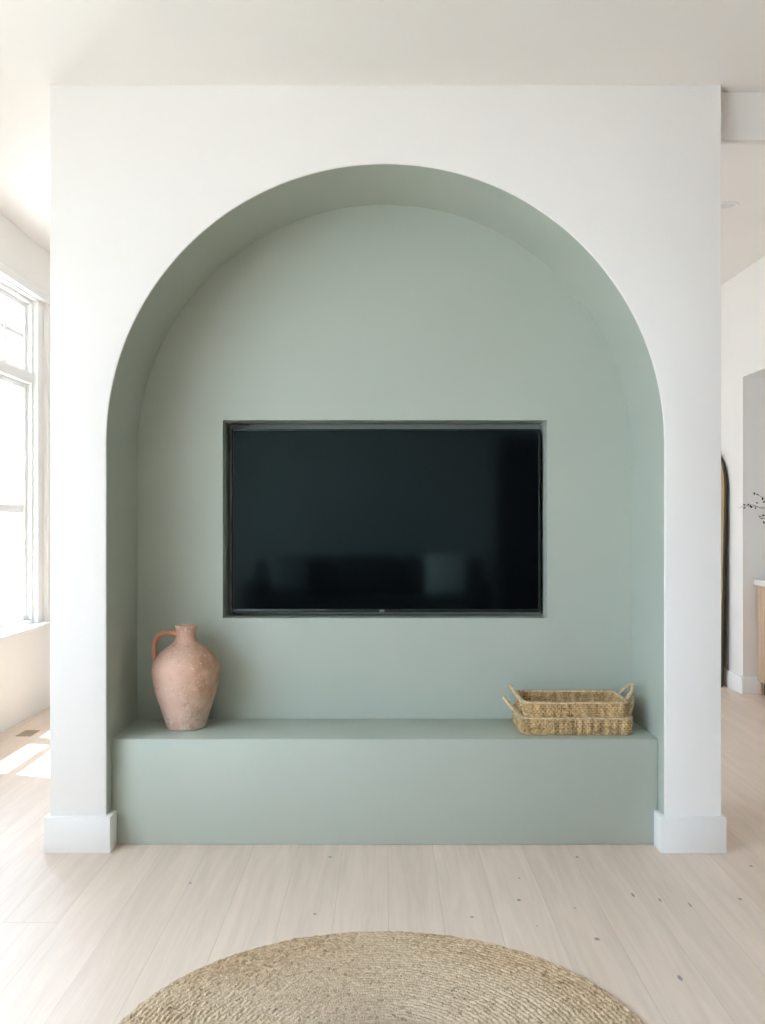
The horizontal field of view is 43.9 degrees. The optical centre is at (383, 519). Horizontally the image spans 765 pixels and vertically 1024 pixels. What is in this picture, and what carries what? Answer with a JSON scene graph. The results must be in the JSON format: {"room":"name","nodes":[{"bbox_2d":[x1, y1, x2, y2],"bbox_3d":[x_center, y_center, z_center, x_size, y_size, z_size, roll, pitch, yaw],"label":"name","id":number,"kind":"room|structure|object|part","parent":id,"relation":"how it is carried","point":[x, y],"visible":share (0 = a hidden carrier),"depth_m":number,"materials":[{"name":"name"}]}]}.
{"room":"living room","nodes":[
{"label":"living room","id":0,"kind":"room"},
{"bbox_2d":[0,214,49,732],"bbox_3d":[-2.220,-0.360,2.800,0.160,3.100,11.000,0,0,0],"label":"wall","id":1,"kind":"structure","parent":0,"point":[25,660],"depth_m":5.75,"materials":[{"name":"white paint"}]},
{"bbox_2d":[0,281,32,632],"bbox_3d":[-2.240,-0.362,5.590,0.110,2.015,0.710,0,0,0],"label":"window","id":2,"kind":"structure","parent":1,"relation":"in","point":[19,375],"depth_m":5.88,"materials":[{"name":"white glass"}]},
{"bbox_3d":[-2.248,-1.127,5.590,0.053,0.435,0.654,0,0,0],"label":"transom sash","id":3,"kind":"part","parent":2,"relation":"part of","materials":[{"name":"white glass"}]},
{"bbox_3d":[-2.248,-0.113,5.590,0.053,1.465,0.654,0,0,0],"label":"sash","id":4,"kind":"part","parent":2,"relation":"part of","materials":[{"name":"white glass"}]},
{"bbox_2d":[0,262,49,643],"bbox_3d":[-2.201,-0.375,5.235,0.194,2.110,1.690,0,0,0],"label":"trim","id":5,"kind":"structure","parent":1,"relation":"attached to","point":[38,624],"depth_m":5.94,"materials":[{"name":"paint"}]},
{"bbox_2d":[0,685,764,1023],"bbox_3d":[2.150,1.250,2.800,8.900,0.120,11.000,0,0,0],"label":"floor","id":6,"kind":"structure","parent":0,"point":[86,938],"depth_m":2.96,"materials":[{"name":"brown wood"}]},
{"bbox_2d":[16,730,39,735],"bbox_3d":[-1.985,1.188,5.295,0.084,0.004,0.140,0,0,0],"label":"floor vent","id":7,"kind":"object","parent":6,"relation":"in","point":[25,732],"visible":1,"depth_m":5.29,"materials":[{"name":"beige metal"}]},
{"bbox_2d":[119,931,642,1023],"bbox_3d":[-0.006,1.183,2.103,1.267,0.013,1.267,0,0,0],"label":"jute rug","id":8,"kind":"object","parent":6,"relation":"on","point":[385,977],"visible":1,"depth_m":2.40,"materials":[{"name":"beige wicker"}]},
{"bbox_2d":[112,719,657,843],"bbox_3d":[0.004,0.996,3.661,2.002,0.388,0.360,0,0,0],"label":"bench","id":9,"kind":"object","parent":6,"relation":"on","point":[224,781],"visible":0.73,"depth_m":3.48,"materials":[{"name":"green paint"}]},
{"bbox_2d":[151,624,219,730],"bbox_3d":[-0.766,0.605,3.678,0.262,0.395,0.259,0,0,0],"label":"terracotta jug","id":10,"kind":"object","parent":9,"relation":"on","point":[186,674],"visible":1,"depth_m":3.60,"materials":[{"name":"pink ceramic"}]},
{"bbox_3d":[-0.847,0.492,3.670,0.102,0.134,0.036,0,0,-7],"label":"handle","id":11,"kind":"part","parent":10,"relation":"part of","materials":[{"name":"orange ceramic"}]},
{"bbox_2d":[502,693,634,734],"bbox_3d":[0.711,0.735,3.673,0.508,0.135,0.286,0,0,0],"label":"seagrass basket","id":12,"kind":"object","parent":9,"relation":"on","point":[525,725],"visible":0.74,"depth_m":3.54,"materials":[{"name":"beige wicker"}]},
{"bbox_3d":[0.490,0.723,3.673,0.064,0.082,0.129,0,0,0],"label":"handle","id":13,"kind":"part","parent":12,"relation":"part of","materials":[{"name":"beige wicker"}]},
{"bbox_2d":[508,683,634,716],"bbox_3d":[0.724,0.713,3.675,0.485,0.162,0.263,0,0,0],"label":"seagrass basket","id":14,"kind":"object","parent":12,"relation":"on","point":[531,703],"visible":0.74,"depth_m":3.56,"materials":[{"name":"beige wicker"}]},
{"bbox_3d":[0.506,0.671,3.675,0.050,0.076,0.130,0,0,0],"label":"handle","id":15,"kind":"part","parent":14,"relation":"part of","materials":[{"name":"beige wicker"}]},
{"bbox_3d":[0.939,0.670,3.675,0.054,0.077,0.131,0,0,0],"label":"handle","id":16,"kind":"part","parent":14,"relation":"part of","materials":[{"name":"beige wicker"}]},
{"bbox_3d":[0.943,0.716,3.673,0.044,0.097,0.131,0,0,0],"label":"handle","id":17,"kind":"part","parent":12,"relation":"part of","materials":[{"name":"beige wicker"}]},
{"bbox_2d":[721,458,726,686],"bbox_3d":[2.414,0.340,7.050,0.051,1.700,0.600,0,0,0],"label":"arched mirror","id":18,"kind":"object","parent":6,"relation":"on","point":[723,474],"visible":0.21,"depth_m":6.75,"materials":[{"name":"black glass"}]},
{"bbox_3d":[2.409,0.340,7.050,0.040,1.700,0.600,0,0,0],"label":"frame","id":19,"kind":"part","parent":18,"relation":"part of","materials":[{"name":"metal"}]},
{"bbox_2d":[754,579,764,694],"bbox_3d":[3.148,0.797,6.216,1.243,0.786,0.552,0,0,0],"label":"base cabinet","id":20,"kind":"object","parent":6,"relation":"on","point":[760,583],"visible":1,"depth_m":6.41,"materials":[{"name":"brown wood"}]},
{"bbox_2d":[754,579,764,586],"bbox_3d":[3.148,0.424,6.221,1.243,0.040,0.542,0,0,0],"label":"countertop","id":21,"kind":"structure","parent":20,"relation":"on","point":[759,582],"depth_m":6.40,"materials":[{"name":"white stone"}]},
{"bbox_3d":[2.800,0.248,6.250,0.190,0.310,0.190,0,0,0],"label":"ceramic vase","id":22,"kind":"object","parent":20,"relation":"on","visible":0},
{"bbox_2d":[743,492,764,523],"bbox_3d":[2.578,0.058,6.236,0.452,0.650,0.109,0,0,9],"label":"branch","id":23,"kind":"object","parent":22,"relation":"in","point":[754,492],"visible":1,"depth_m":6.25,"materials":[{"name":"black plant"}]},
{"bbox_2d":[0,0,764,284],"bbox_3d":[2.150,-1.761,2.800,8.900,0.398,11.000,0,0,0],"label":"ceiling","id":24,"kind":"structure","parent":0,"point":[44,43],"depth_m":3.16,"materials":[{"name":"paint"}]},
{"bbox_2d":[721,201,738,209],"bbox_3d":[1.860,-1.706,5.160,0.130,0.008,0.130,0,0,0],"label":"recessed light","id":25,"kind":"object","parent":24,"relation":"in","point":[727,205],"visible":0.76,"depth_m":5.16,"materials":[{"name":"paint"}]},
{"bbox_2d":[721,92,764,143],"bbox_3d":[1.835,-1.549,3.486,1.250,0.322,0.037,0,0,0],"label":"beam","id":26,"kind":"structure","parent":24,"relation":"attached to","point":[742,113],"depth_m":3.47,"materials":[{"name":"paint"}]},
{"bbox_2d":[50,85,720,815],"bbox_3d":[0.005,-0.260,3.756,2.409,2.900,0.689,0,0,0],"label":"wall","id":27,"kind":"structure","parent":0,"point":[632,173],"depth_m":3.41,"materials":[{"name":"white paint"}]},
{"bbox_2d":[44,810,116,852],"bbox_3d":[-1.096,1.126,3.745,0.236,0.128,0.709,0,0,0],"label":"baseboard","id":28,"kind":"structure","parent":27,"relation":"attached to","point":[62,834],"depth_m":3.39,"materials":[{"name":"paint"}]},
{"bbox_2d":[107,164,663,814],"bbox_3d":[0.005,-0.045,3.713,2.005,2.470,0.593,0,0,0],"label":"wall niche","id":29,"kind":"object","parent":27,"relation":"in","point":[376,296],"visible":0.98,"depth_m":3.84,"materials":[{"name":"green paint"}]},
{"bbox_2d":[232,429,539,611],"bbox_3d":[0.007,0.003,3.964,1.272,0.757,0.092,0,0,0],"label":"television","id":30,"kind":"object","parent":29,"relation":"attached to","point":[324,520],"visible":1,"depth_m":3.92,"materials":[{"name":"glass"}]},
{"bbox_2d":[654,810,725,852],"bbox_3d":[1.105,1.126,3.745,0.235,0.128,0.709,0,0,0],"label":"baseboard","id":31,"kind":"structure","parent":27,"relation":"attached to","point":[672,834],"depth_m":3.39,"materials":[{"name":"paint"}]},
{"bbox_2d":[721,256,764,676],"bbox_3d":[4.480,-0.360,5.883,4.040,3.100,4.834,0,0,0],"label":"wall","id":32,"kind":"structure","parent":0,"point":[743,295],"depth_m":6.52,"materials":[{"name":"white paint"}]},
{"bbox_2d":[723,668,742,692],"bbox_3d":[2.452,1.130,5.905,0.016,0.120,4.589,0,0,0],"label":"baseboard","id":33,"kind":"structure","parent":32,"relation":"attached to","point":[732,680],"depth_m":6.66,"materials":[{"name":"paint"}]},
{"label":"outside","id":34,"kind":"structure","parent":0,"visible":0},
{"bbox_2d":[0,567,15,618],"bbox_3d":[-16.155,1.590,5.000,27.690,0.200,50.000,0,0,0],"label":"window pane","id":35,"kind":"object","parent":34,"point":[7,574],"depth_m":19.52,"materials":[{"name":"white glass"}]},
{"bbox_3d":[3.610,-0.210,5.415,1.980,2.800,2.430,0,0,0],"label":"wall","id":36,"kind":"structure","parent":0,"visible":0},
{"bbox_2d":[741,677,758,693],"bbox_3d":[3.474,1.133,6.502,2.052,0.115,0.016,0,0,0],"label":"baseboard","id":37,"kind":"structure","parent":36,"relation":"attached to","point":[749,685],"depth_m":6.49,"materials":[{"name":"paint"}]}
]}

